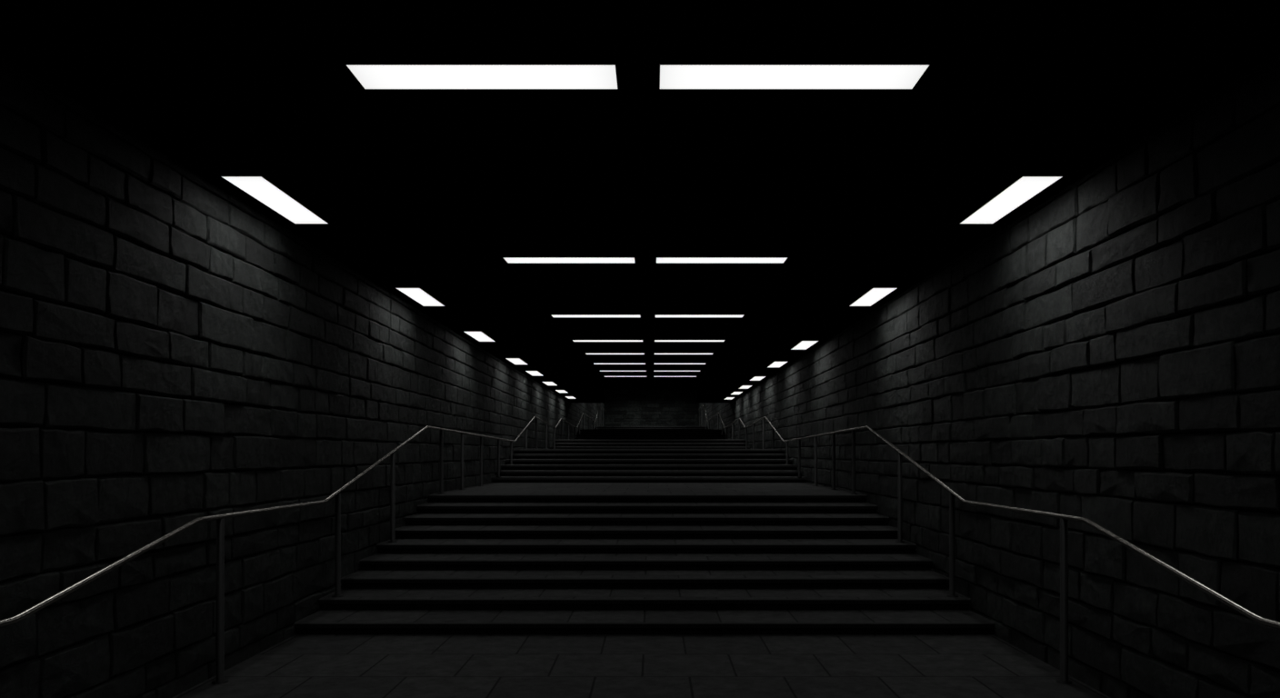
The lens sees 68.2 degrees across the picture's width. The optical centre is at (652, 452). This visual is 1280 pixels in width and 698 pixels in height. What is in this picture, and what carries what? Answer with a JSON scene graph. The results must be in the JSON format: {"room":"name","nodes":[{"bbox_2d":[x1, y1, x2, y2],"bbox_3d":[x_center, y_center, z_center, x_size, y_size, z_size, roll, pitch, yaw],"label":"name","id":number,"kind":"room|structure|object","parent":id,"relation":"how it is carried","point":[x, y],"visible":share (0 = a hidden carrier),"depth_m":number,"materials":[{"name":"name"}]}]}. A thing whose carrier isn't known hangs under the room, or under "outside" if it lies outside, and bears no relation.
{"room":"underground pedestrian passage","nodes":[
{"label":"underground pedestrian passage","id":0,"kind":"room"},
{"bbox_2d":[0,54,605,697],"bbox_3d":[-3.288,-1.224,29.120,0.047,6.586,72.335,0,0,0],"label":"wall","id":1,"kind":"structure","parent":0,"point":[173,354],"depth_m":6.52,"materials":[{"name":"brick"}]},
{"bbox_2d":[555,390,567,392],"bbox_3d":[-2.973,-2.002,30.880,0.312,0.015,1.432,0,0,0],"label":"ceiling light panel","id":2,"kind":"object","parent":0,"point":[559,391],"depth_m":30.74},
{"bbox_2d":[0,0,1279,402],"bbox_3d":[-0.077,-3.168,29.152,6.528,2.368,72.384,0,0,0],"label":"ceiling","id":3,"kind":"structure","parent":0,"point":[430,190],"depth_m":5.94,"materials":[{"name":"black paint"}]},
{"bbox_2d":[219,175,329,223],"bbox_3d":[-2.973,-2.002,7.536,0.312,0.015,1.432,0,0,0],"label":"ceiling light panel","id":4,"kind":"object","parent":3,"relation":"in","point":[259,187],"depth_m":7.42,"materials":[{"name":"white plastic"}]},
{"bbox_2d":[394,287,445,306],"bbox_3d":[-2.973,-2.002,12.160,0.312,0.015,1.432,0,0,0],"label":"ceiling light panel","id":5,"kind":"object","parent":3,"relation":"in","point":[418,295],"depth_m":12.10,"materials":[{"name":"white plastic"}]},
{"bbox_2d":[462,330,495,341],"bbox_3d":[-2.973,-2.002,16.288,0.312,0.015,1.432,0,0,0],"label":"ceiling light panel","id":6,"kind":"object","parent":3,"relation":"in","point":[478,335],"depth_m":16.15,"materials":[{"name":"white plastic"}]},
{"bbox_2d":[342,62,619,89],"bbox_3d":[-0.878,-1.986,4.986,1.397,0.015,0.344,0,0,0],"label":"ceiling light panel","id":7,"kind":"object","parent":3,"relation":"in","point":[369,75],"depth_m":4.97,"materials":[{"name":"white plastic"}]},
{"bbox_2d":[505,358,528,364],"bbox_3d":[-2.973,-2.002,20.704,0.312,0.015,1.432,0,0,0],"label":"ceiling light panel","id":8,"kind":"object","parent":3,"relation":"in","point":[515,361],"depth_m":20.65,"materials":[{"name":"white plastic"}]},
{"bbox_2d":[525,370,543,375],"bbox_3d":[-2.973,-2.002,23.808,0.312,0.015,1.432,0,0,0],"label":"ceiling light panel","id":9,"kind":"object","parent":3,"relation":"in","point":[533,373],"depth_m":23.71,"materials":[{"name":"white plastic"}]},
{"bbox_2d":[542,381,557,385],"bbox_3d":[-2.973,-2.002,27.360,0.312,0.015,1.432,0,0,0],"label":"ceiling light panel","id":10,"kind":"object","parent":3,"relation":"in","point":[546,383],"depth_m":27.30,"materials":[{"name":"white plastic"}]},
{"bbox_2d":[502,257,636,263],"bbox_3d":[-0.878,-2.052,10.058,1.397,0.015,0.344,0,1,0],"label":"ceiling light panel","id":11,"kind":"object","parent":3,"relation":"in","point":[510,260],"depth_m":10.05,"materials":[{"name":"white plastic"}]},
{"bbox_2d":[550,314,640,317],"bbox_3d":[-0.878,-2.137,14.752,1.397,0.015,0.344,0,1,0],"label":"ceiling light panel","id":12,"kind":"object","parent":3,"relation":"in","point":[554,315],"depth_m":14.71,"materials":[{"name":"white plastic"}]},
{"bbox_2d":[571,340,643,341],"bbox_3d":[-0.878,-2.206,18.624,1.397,0.015,0.344,0,1,0],"label":"ceiling light panel","id":13,"kind":"object","parent":3,"relation":"in","point":[572,340],"depth_m":18.53,"materials":[{"name":"white plastic"}]},
{"bbox_2d":[584,352,644,354],"bbox_3d":[-0.858,-2.259,21.536,1.355,0.015,0.344,0,1,0],"label":"ceiling light panel","id":14,"kind":"object","parent":3,"relation":"in","point":[585,353],"depth_m":21.39,"materials":[{"name":"white plastic"}]},
{"bbox_2d":[592,362,645,364],"bbox_3d":[-0.858,-2.313,24.512,1.355,0.015,0.344,0,1,0],"label":"ceiling light panel","id":15,"kind":"object","parent":3,"relation":"in","point":[593,363],"depth_m":24.34,"materials":[{"name":"white plastic"}]},
{"bbox_2d":[600,370,646,371],"bbox_3d":[-0.858,-2.363,27.296,1.355,0.015,0.344,0,1,0],"label":"ceiling light panel","id":16,"kind":"object","parent":3,"relation":"in","point":[600,371],"depth_m":27.39,"materials":[{"name":"white plastic"}]},
{"bbox_2d":[653,370,699,371],"bbox_3d":[0.704,-2.363,27.296,1.355,0.015,0.344,0,1,0],"label":"ceiling light panel","id":17,"kind":"object","parent":3,"relation":"attached to","point":[654,371],"depth_m":27.39,"materials":[{"name":"white plastic"}]},
{"bbox_2d":[653,362,706,364],"bbox_3d":[0.704,-2.313,24.512,1.355,0.015,0.344,0,1,0],"label":"ceiling light panel","id":18,"kind":"object","parent":3,"relation":"attached to","point":[654,363],"depth_m":24.34,"materials":[{"name":"white plastic"}]},
{"bbox_2d":[653,352,713,354],"bbox_3d":[0.704,-2.259,21.536,1.355,0.015,0.344,0,1,0],"label":"ceiling light panel","id":19,"kind":"object","parent":3,"relation":"attached to","point":[654,353],"depth_m":21.39,"materials":[{"name":"white plastic"}]},
{"bbox_2d":[653,340,725,341],"bbox_3d":[0.725,-2.206,18.624,1.397,0.015,0.344,0,1,0],"label":"ceiling light panel","id":20,"kind":"object","parent":3,"relation":"attached to","point":[654,340],"depth_m":18.53,"materials":[{"name":"white plastic"}]},
{"bbox_2d":[654,314,744,317],"bbox_3d":[0.725,-2.137,14.752,1.397,0.015,0.344,0,1,0],"label":"ceiling light panel","id":21,"kind":"object","parent":3,"relation":"in","point":[655,315],"depth_m":14.71,"materials":[{"name":"white plastic"}]},
{"bbox_2d":[655,257,788,263],"bbox_3d":[0.725,-2.052,10.058,1.397,0.015,0.344,0,1,0],"label":"ceiling light panel","id":22,"kind":"object","parent":3,"relation":"in","point":[658,260],"depth_m":10.05,"materials":[{"name":"white plastic"}]},
{"bbox_2d":[730,391,742,394],"bbox_3d":[2.819,-2.002,31.744,0.312,0.015,1.432,0,0,0],"label":"ceiling light panel","id":23,"kind":"object","parent":3,"relation":"attached to","point":[735,393],"depth_m":31.67,"materials":[{"name":"white plastic"}]},
{"bbox_2d":[738,385,751,389],"bbox_3d":[2.819,-2.002,28.800,0.312,0.015,1.432,0,0,0],"label":"ceiling light panel","id":24,"kind":"object","parent":3,"relation":"attached to","point":[743,386],"depth_m":28.82,"materials":[{"name":"white plastic"}]},
{"bbox_2d":[749,376,765,380],"bbox_3d":[2.819,-2.002,25.472,0.312,0.015,1.432,0,0,0],"label":"ceiling light panel","id":25,"kind":"object","parent":3,"relation":"attached to","point":[755,378],"depth_m":25.46,"materials":[{"name":"white plastic"}]},
{"bbox_2d":[767,361,787,367],"bbox_3d":[2.819,-2.002,21.440,0.312,0.015,1.432,0,0,0],"label":"ceiling light panel","id":26,"kind":"object","parent":3,"relation":"attached to","point":[775,364],"depth_m":21.31,"materials":[{"name":"white plastic"}]},
{"bbox_2d":[657,62,931,89],"bbox_3d":[0.725,-1.986,4.986,1.397,0.015,0.344,0,0,0],"label":"ceiling light panel","id":27,"kind":"object","parent":3,"relation":"in","point":[671,75],"depth_m":4.97,"materials":[{"name":"white plastic"}]},
{"bbox_2d":[790,340,818,349],"bbox_3d":[2.819,-2.002,17.600,0.312,0.015,1.432,0,0,0],"label":"ceiling light panel","id":28,"kind":"object","parent":3,"relation":"attached to","point":[803,345],"depth_m":17.52,"materials":[{"name":"white plastic"}]},
{"bbox_2d":[848,287,898,306],"bbox_3d":[2.819,-2.002,12.160,0.312,0.015,1.432,0,0,0],"label":"ceiling light panel","id":29,"kind":"object","parent":3,"relation":"in","point":[874,295],"depth_m":12.10,"materials":[{"name":"white plastic"}]},
{"bbox_2d":[958,175,1064,223],"bbox_3d":[2.819,-2.002,7.536,0.312,0.015,1.432,0,0,0],"label":"ceiling light panel","id":30,"kind":"object","parent":3,"relation":"in","point":[1025,187],"depth_m":7.42,"materials":[{"name":"white plastic"}]},
{"bbox_2d":[605,390,698,426],"bbox_3d":[-0.077,-3.018,65.296,6.415,3.035,0.047,0,0,0],"label":"wall","id":31,"kind":"structure","parent":0,"point":[623,407],"depth_m":65.28,"materials":[{"name":"brick"}]},
{"bbox_2d":[698,52,1279,697],"bbox_3d":[3.135,-1.284,29.120,0.047,6.706,72.336,0,0,0],"label":"wall","id":32,"kind":"structure","parent":0,"point":[1108,355],"depth_m":6.52,"materials":[{"name":"brick"}]},
{"label":"floor","id":33,"kind":"structure","parent":0,"visible":0},
{"bbox_2d":[171,426,1110,697],"bbox_3d":[-0.077,0.263,34.939,6.374,3.506,60.669,0,0,0],"label":"staircase","id":34,"kind":"structure","parent":33,"relation":"on","point":[607,562],"depth_m":9.28,"materials":[{"name":"concrete"}]},
{"bbox_2d":[0,404,607,684],"bbox_3d":[-3.133,-0.410,32.480,0.110,4.850,64.320,0,0,0],"label":"handrail","id":35,"kind":"object","parent":34,"relation":"on","point":[220,518],"visible":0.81,"depth_m":7.02,"materials":[{"name":"metal"}]},
{"bbox_2d":[696,404,1279,684],"bbox_3d":[2.979,-0.410,32.480,0.110,4.850,64.320,0,0,0],"label":"handrail","id":36,"kind":"object","parent":34,"relation":"on","point":[1064,518],"visible":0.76,"depth_m":7.47,"materials":[{"name":"metal"}]}
]}

